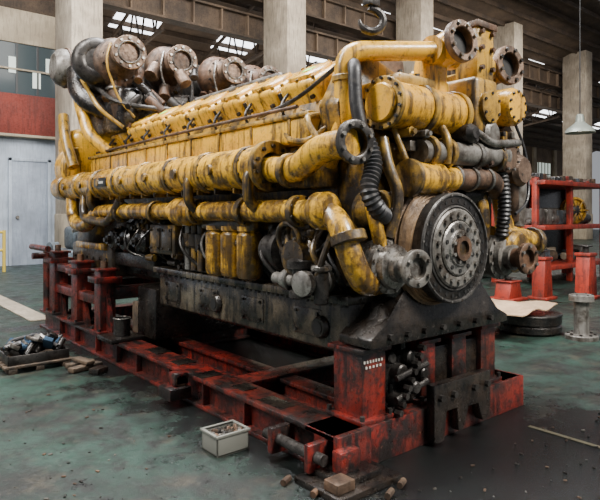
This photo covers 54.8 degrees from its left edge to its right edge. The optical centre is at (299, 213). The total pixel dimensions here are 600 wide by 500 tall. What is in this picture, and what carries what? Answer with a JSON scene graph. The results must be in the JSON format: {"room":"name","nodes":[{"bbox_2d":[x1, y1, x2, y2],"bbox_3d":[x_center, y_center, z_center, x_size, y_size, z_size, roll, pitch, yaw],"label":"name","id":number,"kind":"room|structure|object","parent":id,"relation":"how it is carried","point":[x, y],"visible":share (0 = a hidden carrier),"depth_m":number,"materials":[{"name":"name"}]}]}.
{"room":"engine repair workshop","nodes":[
{"label":"engine repair workshop","id":0,"kind":"room"},
{"bbox_2d":[0,0,54,265],"bbox_3d":[-10.425,-3.300,10.664,11.925,9.000,0.375,0,0,-40],"label":"wall","id":1,"kind":"structure","parent":0,"point":[27,22],"depth_m":13.66,"materials":[{"name":"paint"}]},
{"bbox_2d":[0,40,54,97],"bbox_3d":[-10.365,-3.394,10.520,11.835,1.238,0.105,0,0,-40],"label":"window","id":2,"kind":"structure","parent":1,"relation":"in","point":[24,69],"depth_m":13.72,"materials":[{"name":"clear glass"}]},
{"bbox_2d":[0,92,54,140],"bbox_3d":[-10.254,-2.280,10.397,11.850,0.990,0.255,0,0,-40],"label":"trim","id":3,"kind":"structure","parent":1,"relation":"attached to","point":[21,116],"depth_m":13.49,"materials":[{"name":"red paint"}]},
{"bbox_2d":[8,157,50,265],"bbox_3d":[-6.381,-0.056,13.687,0.938,2.512,0.109,0,0,-40],"label":"door","id":4,"kind":"structure","parent":1,"relation":"in","point":[29,180],"depth_m":13.67,"materials":[{"name":"paint"}]},
{"bbox_2d":[0,229,599,499],"bbox_3d":[10.350,1.275,17.370,55.500,0.150,30.750,0,0,-40],"label":"floor","id":5,"kind":"structure","parent":0,"point":[561,376],"depth_m":3.11,"materials":[{"name":"paint"}]},
{"bbox_2d":[0,230,5,271],"bbox_3d":[-7.141,0.769,11.189,2.659,0.862,0.068,0,0,-40],"label":"guard rail","id":6,"kind":"object","parent":5,"relation":"on","point":[3,232],"visible":1,"depth_m":11.98,"materials":[{"name":"yellow"}]},
{"bbox_2d":[0,295,44,321],"bbox_3d":[-5.370,1.192,9.490,0.225,0.015,7.725,0,0,-40],"label":"floor marking","id":7,"kind":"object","parent":5,"relation":"on","point":[22,311],"depth_m":7.11,"materials":[{"name":"paint"}]},
{"bbox_2d":[0,331,71,374],"bbox_3d":[-2.143,1.069,4.631,0.510,0.262,0.472,0,0,-40],"label":"crate","id":8,"kind":"object","parent":5,"relation":"on","point":[35,350],"visible":0.99,"depth_m":4.50,"materials":[{"name":"brown wood"}]},
{"bbox_2d":[46,226,76,296],"bbox_3d":[-3.202,0.619,8.810,1.200,1.162,0.884,0,0,-40],"label":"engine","id":9,"kind":"object","parent":5,"relation":"on","point":[70,235],"visible":0.06,"depth_m":8.54,"materials":[{"name":"metal"}]},
{"bbox_2d":[54,0,102,247],"bbox_3d":[-4.888,-3.263,12.792,0.705,8.925,1.148,0,0,-40],"label":"concrete column","id":10,"kind":"structure","parent":5,"relation":"on","point":[76,21],"depth_m":12.46,"materials":[{"name":"beige concrete"}]},
{"bbox_2d":[65,356,107,374],"bbox_3d":[-1.638,1.163,4.444,0.275,0.075,0.391,0,0,-40],"label":"scraps","id":11,"kind":"object","parent":5,"relation":"on","point":[80,363],"visible":1,"depth_m":4.42,"materials":[{"name":"brown wood"}]},
{"bbox_2d":[200,419,250,457],"bbox_3d":[-0.382,1.145,2.958,0.202,0.110,0.165,0,0,-40],"label":"bin","id":12,"kind":"object","parent":5,"relation":"on","point":[229,437],"visible":1,"depth_m":2.92,"materials":[{"name":"grey plastic"}]},
{"bbox_2d":[29,244,522,499],"bbox_3d":[-0.688,0.757,4.725,1.836,0.885,4.911,0,0,-40],"label":"stand","id":13,"kind":"object","parent":5,"relation":"on","point":[381,405],"visible":0.88,"depth_m":3.34,"materials":[{"name":"red paint"}]},
{"bbox_2d":[113,316,130,335],"bbox_3d":[-1.446,0.910,4.706,0.142,0.141,0.142,0,0,-40],"label":"paint can","id":14,"kind":"object","parent":13,"relation":"on","point":[122,324],"visible":1,"depth_m":4.65,"materials":[{"name":"black metal"}]},
{"bbox_2d":[49,19,546,350],"bbox_3d":[-0.486,-0.443,4.794,2.052,2.355,4.611,0,0,-40],"label":"engine","id":15,"kind":"object","parent":13,"relation":"on","point":[345,199],"visible":1,"depth_m":3.26,"materials":[{"name":"yellow paint"},{"name":"dark steel"},{"name":"black iron"}]},
{"bbox_2d":[264,0,305,73],"bbox_3d":[-0.435,-3.263,16.471,0.705,8.925,1.148,0,0,-40],"label":"concrete column","id":16,"kind":"structure","parent":5,"relation":"on","point":[284,20],"depth_m":16.10,"materials":[{"name":"beige concrete"}]},
{"bbox_2d":[3,386,599,499],"bbox_3d":[0.189,1.196,3.296,3.290,0.007,3.542,0,0,-40],"label":"debris","id":17,"kind":"object","parent":5,"relation":"on","point":[566,440],"visible":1,"depth_m":2.77,"materials":[{"name":"black metal"}]},
{"bbox_2d":[396,0,432,73],"bbox_3d":[3.988,-3.263,20.125,0.705,8.925,1.148,0,0,-40],"label":"concrete column","id":18,"kind":"structure","parent":5,"relation":"on","point":[414,18],"depth_m":19.81,"materials":[{"name":"beige concrete"}]},
{"bbox_2d":[482,196,490,277],"bbox_3d":[3.498,-0.075,11.004,0.825,2.550,0.788,0,0,-40],"label":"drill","id":19,"kind":"object","parent":5,"relation":"on","point":[489,198],"visible":0.02,"depth_m":10.90,"materials":[{"name":"metal"}]},
{"bbox_2d":[493,22,522,154],"bbox_3d":[8.498,-3.263,23.851,0.705,8.925,1.148,0,0,-40],"label":"concrete column","id":20,"kind":"structure","parent":5,"relation":"on","point":[511,34],"depth_m":23.51,"materials":[{"name":"beige concrete"}]},
{"bbox_2d":[490,276,527,301],"bbox_3d":[2.917,1.042,8.116,0.390,0.315,0.390,0,0,-40],"label":"jack stand","id":21,"kind":"object","parent":5,"relation":"on","point":[508,289],"visible":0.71,"depth_m":8.02,"materials":[{"name":"metal"}]},
{"bbox_2d":[496,309,562,336],"bbox_3d":[2.348,1.099,5.943,0.645,0.202,0.645,0,0,-40],"label":"drum","id":22,"kind":"object","parent":5,"relation":"on","point":[539,323],"visible":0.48,"depth_m":5.68,"materials":[{"name":"black metal"}]},
{"bbox_2d":[491,298,557,316],"bbox_3d":[2.052,0.944,5.864,0.707,0.079,1.143,0,0,42],"label":"cardboard sheet","id":23,"kind":"object","parent":22,"relation":"on","point":[511,308],"visible":0.48,"depth_m":5.86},
{"bbox_2d":[527,250,557,300],"bbox_3d":[3.431,0.855,8.200,0.300,0.690,0.300,0,0,-40],"label":"jack stand","id":24,"kind":"object","parent":5,"relation":"on","point":[542,275],"visible":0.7,"depth_m":8.12,"materials":[{"name":"metal"}]},
{"bbox_2d":[491,173,599,281],"bbox_3d":[4.702,0.249,10.665,2.640,1.903,0.982,0,0,-40],"label":"storage rack","id":25,"kind":"object","parent":5,"relation":"on","point":[552,208],"visible":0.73,"depth_m":10.47,"materials":[{"name":"red painted metal"},{"name":"dark steel"},{"name":"wood"}]},
{"bbox_2d":[528,425,599,448],"bbox_3d":[3.372,1.198,0.758,0.030,0.003,6.525,0,0,-40],"label":"rod","id":26,"kind":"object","parent":5,"relation":"on","point":[530,426],"depth_m":3.12,"materials":[{"name":"brown metal"}]},
{"bbox_2d":[563,50,592,239],"bbox_3d":[13.354,-3.263,27.864,0.705,8.925,1.148,0,0,-40],"label":"concrete column","id":27,"kind":"structure","parent":5,"relation":"on","point":[577,149],"depth_m":27.55,"materials":[{"name":"beige concrete"}]},
{"bbox_2d":[564,292,598,341],"bbox_3d":[2.706,0.983,5.568,0.300,0.435,0.300,0,0,-40],"label":"spool","id":28,"kind":"object","parent":5,"relation":"on","point":[581,333],"visible":1,"depth_m":5.50,"materials":[{"name":"grey paint"}]},
{"bbox_2d":[574,245,599,298],"bbox_3d":[4.108,0.825,8.322,0.330,0.750,0.330,0,0,-40],"label":"jack stand","id":29,"kind":"object","parent":5,"relation":"on","point":[585,275],"visible":0.82,"depth_m":8.25,"materials":[{"name":"metal"}]},
{"bbox_2d":[103,0,599,152],"bbox_3d":[7.828,-7.550,22.777,55.500,5.524,18.300,0,0,-40],"label":"ceiling","id":30,"kind":"structure","parent":0,"point":[550,27],"depth_m":22.95,"materials":[{"name":"metal"}]},
{"bbox_2d":[110,14,164,45],"bbox_3d":[-5.895,-5.598,18.486,0.120,2.748,6.719,0,0,-40],"label":"roof truss","id":31,"kind":"object","parent":30,"relation":"attached to","point":[119,28],"visible":0.14,"depth_m":17.08,"materials":[{"name":"metal"}]},
{"bbox_2d":[197,5,263,64],"bbox_3d":[-3.206,-5.598,20.707,0.120,2.748,6.719,0,0,-40],"label":"roof truss","id":32,"kind":"object","parent":30,"relation":"attached to","point":[251,7],"visible":0.22,"depth_m":19.35,"materials":[{"name":"metal"}]},
{"bbox_2d":[254,23,316,67],"bbox_3d":[-1.558,-5.598,22.069,0.120,2.748,6.719,0,0,-40],"label":"roof truss","id":33,"kind":"object","parent":30,"relation":"attached to","point":[257,63],"visible":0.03,"depth_m":19.83,"materials":[{"name":"metal"}]},
{"bbox_2d":[103,0,599,121],"bbox_3d":[11.580,-6.037,27.833,43.275,1.695,0.765,0,0,-40],"label":"girder","id":34,"kind":"object","parent":30,"relation":"attached to","point":[200,15],"visible":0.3,"depth_m":18.46,"materials":[{"name":"metal"}]},
{"bbox_2d":[358,0,386,35],"bbox_3d":[0.370,-4.203,2.952,0.152,6.585,0.082,0,0,-5],"label":"hook","id":35,"kind":"object","parent":30,"relation":"hanging from","point":[372,6],"visible":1,"depth_m":2.94,"materials":[{"name":"metal"}]},
{"bbox_2d":[523,82,539,116],"bbox_3d":[9.803,-5.598,31.456,0.120,2.748,6.719,0,0,-40],"label":"roof truss","id":36,"kind":"object","parent":30,"relation":"attached to","point":[524,83],"visible":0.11,"depth_m":29.21,"materials":[{"name":"metal"}]},
{"bbox_2d":[523,87,559,126],"bbox_3d":[11.451,-5.598,32.817,0.120,2.748,6.719,0,0,-40],"label":"roof truss","id":37,"kind":"object","parent":30,"relation":"attached to","point":[546,88],"visible":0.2,"depth_m":30.91,"materials":[{"name":"metal"}]},
{"bbox_2d":[564,0,595,134],"bbox_3d":[2.902,-5.258,6.002,0.300,8.835,0.300,0,0,-40],"label":"pendant lamp","id":38,"kind":"object","parent":30,"relation":"hanging from","point":[580,127],"visible":1,"depth_m":6.00,"materials":[{"name":"grey metal"}]},
{"bbox_2d":[523,146,562,175],"bbox_3d":[6.480,-1.875,33.241,44.250,6.150,0.450,0,0,-40],"label":"wall","id":39,"kind":"structure","parent":0,"point":[535,155],"depth_m":42.87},
{"bbox_2d":[538,162,550,176],"bbox_3d":[17.961,-1.875,42.542,1.845,3.750,0.105,0,0,-40],"label":"window","id":40,"kind":"structure","parent":39,"relation":"in","point":[545,168],"depth_m":42.62,"materials":[{"name":"grey glass"}]}
]}

